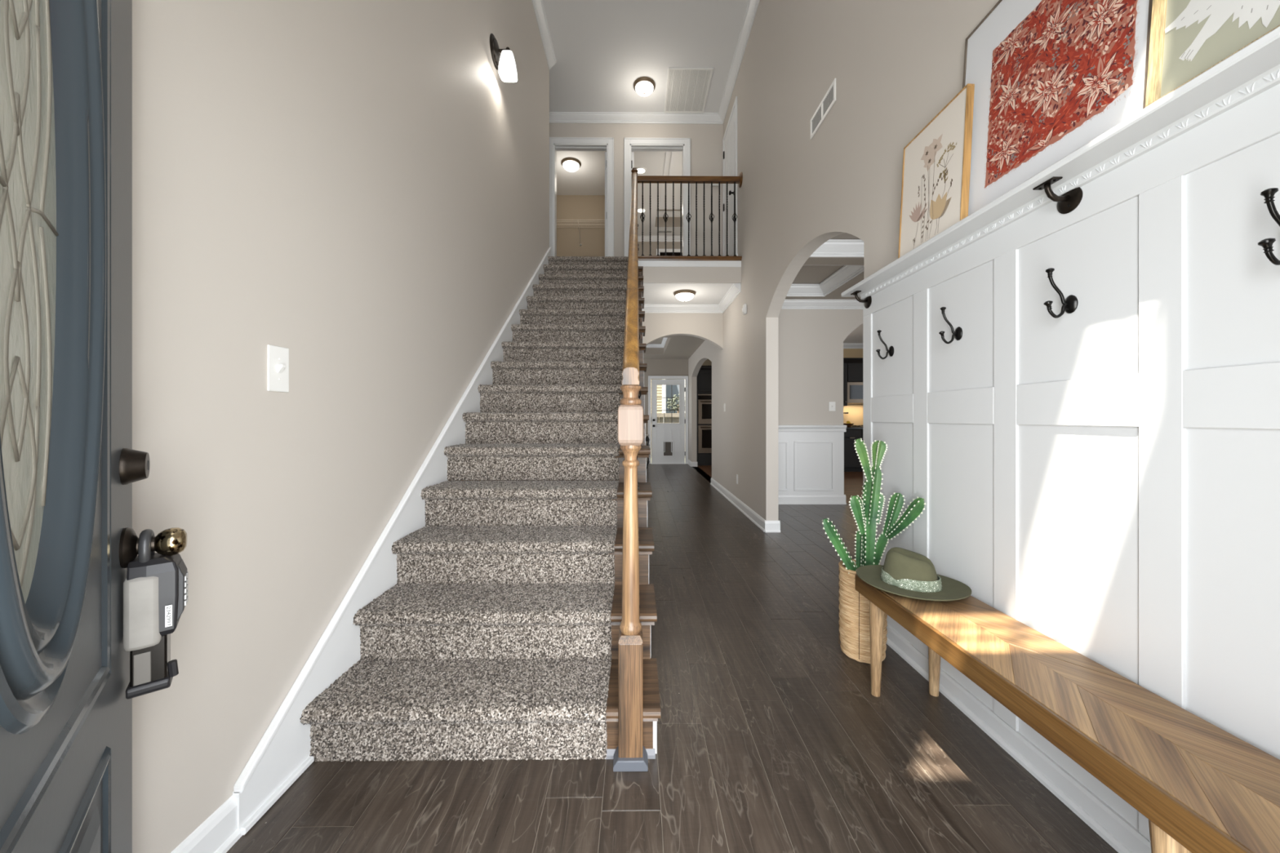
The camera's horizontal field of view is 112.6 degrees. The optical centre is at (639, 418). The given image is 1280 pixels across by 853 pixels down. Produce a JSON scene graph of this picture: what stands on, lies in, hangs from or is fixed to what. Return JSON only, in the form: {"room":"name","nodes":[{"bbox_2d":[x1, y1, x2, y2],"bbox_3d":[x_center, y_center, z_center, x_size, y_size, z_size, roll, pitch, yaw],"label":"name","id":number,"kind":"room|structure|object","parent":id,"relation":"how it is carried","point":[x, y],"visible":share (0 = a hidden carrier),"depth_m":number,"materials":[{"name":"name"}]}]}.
{"room":"entrance hall","nodes":[
{"label":"entrance hall","id":0,"kind":"room"},
{"bbox_2d":[132,0,549,852],"bbox_3d":[-1.153,-1.661,2.660,0.120,5.540,5.180,0,0,-1],"label":"wall","id":1,"kind":"structure","parent":0,"point":[358,189],"depth_m":1.31,"materials":[{"name":"beige paint"}]},
{"bbox_2d":[170,795,242,852],"bbox_3d":[-1.063,1.054,0.611,0.024,0.110,1.080,0,0,-1],"label":"baseboard","id":2,"kind":"structure","parent":1,"relation":"attached to","point":[220,832],"depth_m":1.08,"materials":[{"name":"white paint"}]},
{"bbox_2d":[266,344,288,392],"bbox_3d":[-1.071,-0.146,1.273,0.020,0.135,0.074,0,0,-1],"label":"light switch","id":3,"kind":"object","parent":1,"relation":"attached to","point":[277,357],"visible":1,"depth_m":1.27,"materials":[{"name":"white plastic"}]},
{"bbox_2d":[489,33,517,82],"bbox_3d":[-1.015,-2.724,3.221,0.166,0.283,0.210,0,0,-1],"label":"wall sconce","id":4,"kind":"object","parent":1,"relation":"attached to","point":[504,63],"visible":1,"depth_m":3.18,"materials":[{"name":"white glass"}]},
{"bbox_2d":[531,0,759,124],"bbox_3d":[0.070,-4.329,3.141,2.335,0.104,6.120,0,0,-1],"label":"trim","id":5,"kind":"structure","parent":1,"relation":"attached to","point":[753,5],"depth_m":4.92,"materials":[{"name":"white paint"}]},
{"bbox_2d":[556,195,604,257],"bbox_3d":[-1.254,-3.185,8.439,1.640,2.492,0.100,0,0,-1],"label":"wall","id":6,"kind":"structure","parent":0,"point":[569,207],"depth_m":8.39,"materials":[{"name":"beige paint"}]},
{"bbox_2d":[556,219,604,245],"bbox_3d":[-1.252,-3.564,8.199,1.640,0.366,0.389,0,0,-1],"label":"wire shelf","id":7,"kind":"object","parent":6,"relation":"attached to","point":[578,221],"visible":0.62,"depth_m":8.13,"materials":[{"name":"beige"}]},
{"bbox_2d":[549,123,723,350],"bbox_3d":[-0.922,-1.661,6.252,4.265,5.540,0.120,0,0,-1],"label":"wall","id":8,"kind":"structure","parent":0,"point":[706,140],"depth_m":6.21,"materials":[{"name":"beige paint"}]},
{"bbox_2d":[549,111,722,124],"bbox_3d":[-0.578,-4.329,6.153,3.553,0.104,0.085,0,0,-1],"label":"trim","id":9,"kind":"structure","parent":8,"relation":"attached to","point":[554,117],"depth_m":6.15,"materials":[{"name":"white paint"}]},
{"bbox_2d":[624,137,690,256],"bbox_3d":[0.246,-2.999,6.630,0.960,2.120,0.904,0,0,-1],"label":"door frame","id":10,"kind":"structure","parent":8,"relation":"in","point":[660,144],"depth_m":6.19,"materials":[{"name":"white paint"}]},
{"bbox_2d":[642,283,741,313],"bbox_3d":[-0.117,-1.579,5.674,2.665,0.104,1.050,0,0,-1],"label":"trim","id":11,"kind":"structure","parent":8,"relation":"attached to","point":[735,289],"depth_m":6.14,"materials":[{"name":"white paint"}]},
{"bbox_2d":[542,0,748,235],"bbox_3d":[0.744,-4.576,5.232,6.420,0.390,10.350,0,0,-1],"label":"ceiling","id":12,"kind":"structure","parent":0,"point":[601,47],"depth_m":5.22,"materials":[{"name":"white paint"}]},
{"bbox_2d":[560,157,581,172],"bbox_3d":[-1.185,-4.316,7.340,0.340,0.129,0.340,0,0,-1],"label":"ceiling light","id":13,"kind":"object","parent":12,"relation":"attached to","point":[570,164],"visible":1,"depth_m":7.26,"materials":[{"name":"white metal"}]},
{"bbox_2d":[636,166,646,173],"bbox_3d":[0.009,-4.375,7.550,0.210,0.011,0.210,0,0,-1],"label":"recessed light","id":14,"kind":"object","parent":12,"relation":"in","point":[641,170],"visible":0.79,"depth_m":7.53,"materials":[{"name":"white glass"}]},
{"bbox_2d":[637,208,646,213],"bbox_3d":[0.026,-4.375,9.001,0.210,0.011,0.210,0,0,-1],"label":"recessed light","id":15,"kind":"object","parent":12,"relation":"in","point":[639,210],"visible":0.75,"depth_m":8.98,"materials":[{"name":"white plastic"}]},
{"bbox_2d":[633,76,655,96],"bbox_3d":[0.058,-4.323,5.621,0.290,0.116,0.290,0,0,-1],"label":"ceiling light","id":16,"kind":"object","parent":12,"relation":"attached to","point":[642,86],"visible":1,"depth_m":5.55,"materials":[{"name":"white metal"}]},
{"bbox_2d":[658,230,672,232],"bbox_3d":[0.587,-4.377,10.025,0.350,0.008,0.120,0,0,-1],"label":"ceiling vent","id":17,"kind":"object","parent":12,"relation":"in","point":[660,231],"visible":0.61,"depth_m":10.01,"materials":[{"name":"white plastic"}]},
{"bbox_2d":[659,151,672,208],"bbox_3d":[0.476,-4.375,7.755,0.109,0.012,2.300,0,0,-1],"label":"ladder","id":18,"kind":"object","parent":12,"relation":"attached to","point":[666,152],"visible":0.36,"depth_m":7.61,"materials":[{"name":"white paint"}]},
{"bbox_2d":[664,67,713,113],"bbox_3d":[0.632,-4.375,5.726,0.565,0.012,0.780,0,0,-1],"label":"ceiling vent","id":19,"kind":"object","parent":12,"relation":"in","point":[686,88],"visible":1,"depth_m":5.68,"materials":[{"name":"white plastic"}]},
{"bbox_2d":[637,241,688,463],"bbox_3d":[0.359,-1.836,10.393,7.100,5.890,0.120,0,0,-1],"label":"wall","id":20,"kind":"structure","parent":0,"point":[655,366],"depth_m":10.34,"materials":[{"name":"beige paint"}]},
{"bbox_2d":[637,210,682,241],"bbox_3d":[1.727,-4.494,10.036,4.170,0.434,0.659,0,0,-1],"label":"shelf","id":21,"kind":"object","parent":20,"relation":"attached to","point":[677,213],"depth_m":10.28,"materials":[{"name":"white paint"}]},
{"bbox_2d":[648,375,688,464],"bbox_3d":[0.681,0.044,10.366,0.971,2.130,0.181,0,0,-1],"label":"door","id":22,"kind":"structure","parent":20,"relation":"in","point":[668,421],"depth_m":10.34,"materials":[{"name":"white paint"}]},
{"bbox_2d":[656,248,682,255],"bbox_3d":[0.949,-3.651,10.339,1.120,0.880,0.040,0,0,-1],"label":"window","id":23,"kind":"structure","parent":20,"relation":"in","point":[661,251],"depth_m":10.32,"materials":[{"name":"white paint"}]},
{"bbox_2d":[226,463,1118,852],"bbox_3d":[2.868,1.139,5.418,7.970,0.060,10.665,0,0,-1],"label":"floor","id":24,"kind":"structure","parent":0,"point":[771,738],"depth_m":1.35,"materials":[{"name":"brown wood"}]},
{"bbox_2d":[232,247,660,835],"bbox_3d":[-0.528,-0.494,3.668,1.147,3.207,5.065,0,0,-1],"label":"staircase","id":25,"kind":"structure","parent":24,"relation":"on","point":[482,621],"depth_m":1.80,"materials":[{"name":"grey carpet"}]},
{"bbox_2d":[613,167,742,771],"bbox_3d":[0.567,-0.953,3.289,1.339,4.124,3.901,0,0,-1],"label":"banister","id":26,"kind":"object","parent":25,"relation":"on","point":[630,754],"visible":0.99,"depth_m":1.37,"materials":[{"name":"brown wood"}]},
{"bbox_2d":[645,434,649,468],"bbox_3d":[-0.209,0.738,9.473,0.848,0.747,0.350,0,0,-1],"label":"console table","id":27,"kind":"object","parent":24,"relation":"on","point":[647,439],"visible":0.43,"depth_m":9.33,"materials":[{"name":"grey wood"}]},
{"bbox_2d":[697,365,711,465],"bbox_3d":[1.760,-0.056,10.258,0.940,2.330,0.716,0,0,-1],"label":"oven tower","id":28,"kind":"object","parent":24,"relation":"on","point":[704,376],"visible":0.3,"depth_m":9.96,"materials":[{"name":"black metal"}]},
{"bbox_2d":[844,429,862,471],"bbox_3d":[4.821,0.669,9.053,1.400,0.880,0.680,0,0,-1],"label":"base cabinet","id":29,"kind":"object","parent":24,"relation":"on","point":[851,462],"visible":0.1,"depth_m":8.74,"materials":[{"name":"black wood"}]},
{"bbox_2d":[845,426,862,429],"bbox_3d":[4.836,0.208,9.063,1.470,0.038,0.660,0,0,-1],"label":"countertop","id":30,"kind":"structure","parent":29,"relation":"on","point":[847,428],"depth_m":8.73,"materials":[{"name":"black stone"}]},
{"bbox_2d":[843,423,853,426],"bbox_3d":[4.322,0.150,8.858,0.220,0.075,0.220,0,0,-1],"label":"fruit bowl","id":31,"kind":"object","parent":30,"relation":"on","point":[846,424],"visible":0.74,"depth_m":8.79,"materials":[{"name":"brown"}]},
{"bbox_2d":[838,559,887,663],"bbox_3d":[1.047,0.901,2.009,0.204,0.413,0.204,0,0,28],"label":"basket","id":32,"kind":"object","parent":24,"relation":"on","point":[854,607],"visible":0.61,"depth_m":1.95,"materials":[{"name":"brown wicker"}]},
{"bbox_2d":[822,438,925,573],"bbox_3d":[1.069,0.436,1.987,0.405,0.682,0.260,0,0,24],"label":"cactus","id":33,"kind":"object","parent":32,"relation":"in","point":[868,513],"visible":0.81,"depth_m":1.99,"materials":[{"name":"green plant"}]},
{"bbox_2d":[855,573,1279,852],"bbox_3d":[1.065,0.882,1.137,0.314,0.456,1.315,0,0,-1],"label":"bench","id":34,"kind":"object","parent":24,"relation":"on","point":[1200,788],"visible":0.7,"depth_m":0.91,"materials":[{"name":"brown wood"}]},
{"bbox_2d":[856,546,971,600],"bbox_3d":[1.048,0.581,1.654,0.361,0.127,0.348,0,0,-1],"label":"hat","id":35,"kind":"object","parent":34,"relation":"on","point":[907,573],"visible":1,"depth_m":1.60,"materials":[{"name":"green fabric"}]},
{"bbox_2d":[643,335,704,359],"bbox_3d":[-0.941,-1.561,8.377,4.265,0.260,4.130,0,0,-1],"label":"ceiling","id":36,"kind":"structure","parent":0,"point":[676,347],"depth_m":9.05,"materials":[{"name":"beige paint"}]},
{"bbox_2d":[646,337,667,347],"bbox_3d":[-1.265,-1.615,8.569,3.620,0.073,2.000,0,0,-1],"label":"trim","id":37,"kind":"structure","parent":36,"relation":"attached to","point":[664,341],"depth_m":9.52,"materials":[{"name":"white paint"}]},
{"bbox_2d":[641,282,733,304],"bbox_3d":[0.067,-1.641,5.746,2.295,0.019,1.150,0,0,-1],"label":"ceiling","id":38,"kind":"structure","parent":0,"point":[655,293],"depth_m":5.55,"materials":[{"name":"white paint"}]},
{"bbox_2d":[673,289,695,302],"bbox_3d":[0.581,-1.573,5.555,0.290,0.116,0.290,0,0,-1],"label":"ceiling light","id":39,"kind":"object","parent":38,"relation":"attached to","point":[684,295],"visible":1,"depth_m":5.47,"materials":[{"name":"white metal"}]},
{"bbox_2d":[702,359,711,365],"bbox_3d":[4.098,-0.291,10.786,5.615,2.800,0.100,0,0,-1],"label":"wall","id":40,"kind":"structure","parent":0,"point":[707,362],"depth_m":10.72,"materials":[{"name":"beige paint"}]},
{"bbox_2d":[777,309,863,425],"bbox_3d":[3.643,-0.316,5.592,4.615,2.850,0.120,0,0,-1],"label":"wall","id":41,"kind":"structure","parent":0,"point":[811,341],"depth_m":5.52,"materials":[{"name":"beige paint"}]},
{"bbox_2d":[777,425,846,504],"bbox_3d":[1.994,0.599,5.493,1.315,1.020,0.050,0,0,-1],"label":"wainscoting","id":42,"kind":"structure","parent":41,"relation":"attached to","point":[811,458],"depth_m":5.50,"materials":[{"name":"white paint"}]},
{"bbox_2d":[828,401,835,411],"bbox_3d":[2.484,-0.151,5.511,0.085,0.120,0.023,0,0,-1],"label":"light switch","id":43,"kind":"object","parent":41,"relation":"attached to","point":[831,404],"visible":1,"depth_m":5.52,"materials":[{"name":"white plastic"}]},
{"bbox_2d":[785,232,863,299],"bbox_3d":[3.264,-1.611,3.229,3.815,0.200,4.600,0,0,-1],"label":"ceiling","id":44,"kind":"structure","parent":0,"point":[815,270],"depth_m":4.75,"materials":[{"name":"beige paint"}]},
{"bbox_2d":[688,0,999,520],"bbox_3d":[1.279,-1.661,5.276,0.120,5.540,10.370,0,0,-1],"label":"wall","id":45,"kind":"structure","parent":0,"point":[895,64],"depth_m":3.24,"materials":[{"name":"beige paint"}]},
{"bbox_2d":[638,255,742,283],"bbox_3d":[0.587,-1.787,5.155,1.265,0.312,0.100,0,0,-1],"label":"trim","id":46,"kind":"structure","parent":45,"relation":"attached to","point":[656,268],"depth_m":5.14,"materials":[{"name":"white paint"}]},
{"bbox_2d":[722,96,737,256],"bbox_3d":[1.176,-2.985,5.761,0.077,2.092,0.840,0,0,-1],"label":"door","id":47,"kind":"structure","parent":45,"relation":"in","point":[730,138],"depth_m":5.69,"materials":[{"name":"white paint"}]},
{"bbox_2d":[687,459,780,532],"bbox_3d":[1.256,1.054,7.239,0.158,0.110,6.205,0,0,-1],"label":"baseboard","id":48,"kind":"structure","parent":45,"relation":"attached to","point":[765,526],"depth_m":4.81,"materials":[{"name":"white paint"}]},
{"bbox_2d":[742,303,746,315],"bbox_3d":[1.199,-1.251,4.906,0.046,0.120,0.070,0,0,-1],"label":"sensor","id":49,"kind":"object","parent":45,"relation":"attached to","point":[744,306],"visible":1,"depth_m":4.88,"materials":[{"name":"white plastic"}]},
{"bbox_2d":[781,239,863,309],"bbox_3d":[3.262,-1.526,3.529,3.815,0.239,4.000,0,0,-1],"label":"trim","id":50,"kind":"structure","parent":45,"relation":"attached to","point":[832,247],"depth_m":5.07,"materials":[{"name":"white paint"}]},
{"bbox_2d":[810,78,835,139],"bbox_3d":[1.236,-2.082,2.893,0.008,0.142,0.385,0,0,-1],"label":"air vent","id":51,"kind":"object","parent":45,"relation":"in","point":[828,100],"visible":1,"depth_m":2.87,"materials":[{"name":"white plastic"}]},
{"bbox_2d":[850,290,871,308],"bbox_3d":[1.186,-0.633,2.293,0.080,0.086,0.072,0,0,-1],"label":"coat hook","id":52,"kind":"object","parent":45,"relation":"attached to","point":[867,301],"visible":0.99,"depth_m":2.29,"materials":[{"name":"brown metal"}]},
{"bbox_2d":[875,329,893,359],"bbox_3d":[1.197,-0.360,2.094,0.077,0.144,0.038,0,0,-1],"label":"coat hook","id":53,"kind":"object","parent":45,"relation":"attached to","point":[891,351],"visible":1,"depth_m":2.09,"materials":[{"name":"black metal"}]},
{"bbox_2d":[938,306,962,343],"bbox_3d":[1.200,-0.360,1.658,0.077,0.144,0.038,0,0,-1],"label":"coat hook","id":54,"kind":"object","parent":45,"relation":"attached to","point":[957,333],"visible":1,"depth_m":1.65,"materials":[{"name":"black metal"}]},
{"bbox_2d":[841,26,1279,852],"bbox_3d":[1.191,0.206,1.230,0.127,1.805,2.280,0,0,-1],"label":"wall paneling","id":55,"kind":"structure","parent":45,"relation":"attached to","point":[1103,477],"depth_m":1.11,"materials":[{"name":"white paint"}]},
{"bbox_2d":[897,83,974,257],"bbox_3d":[1.174,-0.948,1.714,0.051,0.506,0.368,0,0,-1],"label":"picture frame","id":56,"kind":"object","parent":55,"relation":"on","point":[936,171],"visible":0.98,"depth_m":1.67,"materials":[{"name":"brown wood"}]},
{"bbox_2d":[962,0,1152,215],"bbox_3d":[1.219,-1.062,1.307,0.066,0.735,0.608,0,0,-1],"label":"picture frame","id":57,"kind":"object","parent":55,"relation":"on","point":[1050,77],"visible":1,"depth_m":1.27,"materials":[{"name":"white"}]},
{"bbox_2d":[1032,176,1083,213],"bbox_3d":[1.195,-0.633,1.226,0.080,0.086,0.072,0,0,-1],"label":"shelf bracket","id":58,"kind":"object","parent":55,"relation":"attached to","point":[1067,202],"visible":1,"depth_m":1.22,"materials":[{"name":"brown metal"}]},
{"bbox_2d":[1145,0,1279,107],"bbox_3d":[1.206,-0.994,0.716,0.068,0.600,0.550,0,0,-1],"label":"picture frame","id":59,"kind":"object","parent":55,"relation":"on","point":[1188,37],"visible":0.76,"depth_m":0.91,"materials":[{"name":"brown wood"}]},
{"bbox_2d":[1257,187,1279,265],"bbox_3d":[1.208,-0.360,0.804,0.077,0.144,0.038,0,0,-1],"label":"coat hook","id":60,"kind":"object","parent":55,"relation":"attached to","point":[1268,193],"visible":1,"depth_m":0.80,"materials":[{"name":"black metal"}]},
{"bbox_2d":[1043,267,1078,318],"bbox_3d":[1.204,-0.360,1.230,0.077,0.144,0.038,0,0,-1],"label":"coat hook","id":61,"kind":"object","parent":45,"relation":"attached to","point":[1069,305],"visible":1,"depth_m":1.23,"materials":[{"name":"black metal"}]},
{"bbox_2d":[843,348,862,425],"bbox_3d":[5.167,-0.261,9.446,3.300,2.740,0.100,0,0,-1],"label":"wall","id":62,"kind":"structure","parent":0,"point":[855,415],"depth_m":9.39,"materials":[{"name":"beige paint"}]},
{"bbox_2d":[843,357,848,405],"bbox_3d":[4.183,-0.741,9.052,0.145,0.980,0.670,0,0,-1],"label":"upper cabinet","id":63,"kind":"object","parent":62,"relation":"attached to","point":[845,359],"visible":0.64,"depth_m":8.75,"materials":[{"name":"black wood"}]},
{"bbox_2d":[843,342,862,348],"bbox_3d":[5.118,-1.579,9.353,3.400,0.104,0.085,0,0,-1],"label":"trim","id":64,"kind":"structure","parent":62,"relation":"attached to","point":[845,345],"depth_m":9.34,"materials":[{"name":"white paint"}]},
{"bbox_2d":[847,357,862,382],"bbox_3d":[4.641,-0.991,9.056,0.760,0.480,0.670,0,0,-1],"label":"upper cabinet","id":65,"kind":"object","parent":62,"relation":"attached to","point":[855,365],"visible":0.23,"depth_m":8.76,"materials":[{"name":"black wood"}]},
{"bbox_2d":[847,382,862,404],"bbox_3d":[4.641,-0.527,9.051,0.750,0.432,0.580,0,0,-1],"label":"microwave","id":66,"kind":"object","parent":65,"relation":"attached to","point":[855,389],"visible":0.22,"depth_m":8.80,"materials":[{"name":"silver metal"}]},
{"bbox_2d":[843,323,862,343],"bbox_3d":[4.120,-1.661,8.246,5.615,0.060,5.180,0,0,-1],"label":"ceiling","id":67,"kind":"structure","parent":0,"point":[855,336],"depth_m":8.56,"materials":[{"name":"white paint"}]},
{"bbox_3d":[-0.389,-3.185,8.457,0.090,2.492,4.280,0,0,-1],"label":"wall","id":68,"kind":"structure","parent":0,"visible":0},
{"bbox_2d":[549,137,613,257],"bbox_3d":[-0.862,-2.999,6.621,0.959,2.120,0.904,0,0,-1],"label":"door frame","id":69,"kind":"structure","parent":68,"relation":"in","point":[556,144],"depth_m":6.18,"materials":[{"name":"white paint"}]},
{"bbox_3d":[0.099,-1.691,0.072,2.600,5.600,0.018,0,0,-1],"label":"wall","id":70,"kind":"structure","parent":0,"visible":0},
{"bbox_2d":[0,0,186,852],"bbox_3d":[-0.602,0.089,0.445,0.118,2.020,0.918,0,0,-42],"label":"door","id":71,"kind":"structure","parent":70,"relation":"in","point":[69,465],"depth_m":0.51,"materials":[{"name":"grey paint"}]},
{"bbox_2d":[123,528,187,699],"bbox_3d":[-0.846,0.331,0.749,0.070,0.276,0.084,0,0,-42],"label":"box","id":72,"kind":"object","parent":71,"relation":"hanging from","point":[155,585],"visible":0.98,"depth_m":0.72,"materials":[{"name":"grey plastic"}]},
{"label":"outside","id":73,"kind":"structure","parent":0,"visible":0},
{"bbox_3d":[-0.223,1.334,25.349,60.000,0.050,29.300,0,0,-1],"label":"ground","id":74,"kind":"structure","parent":73,"visible":0},
{"bbox_2d":[650,413,651,457],"bbox_3d":[1.102,0.574,14.015,4.050,1.470,0.110,0,0,-1],"label":"fence","id":75,"kind":"object","parent":74,"relation":"on","point":[651,413],"visible":0.02,"depth_m":14.00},
{"bbox_2d":[650,379,651,413],"bbox_3d":[0.329,-1.291,19.479,7.000,5.200,5.050,0,0,-1],"label":"house","id":76,"kind":"structure","parent":74,"relation":"on","point":[651,380],"depth_m":17.00,"materials":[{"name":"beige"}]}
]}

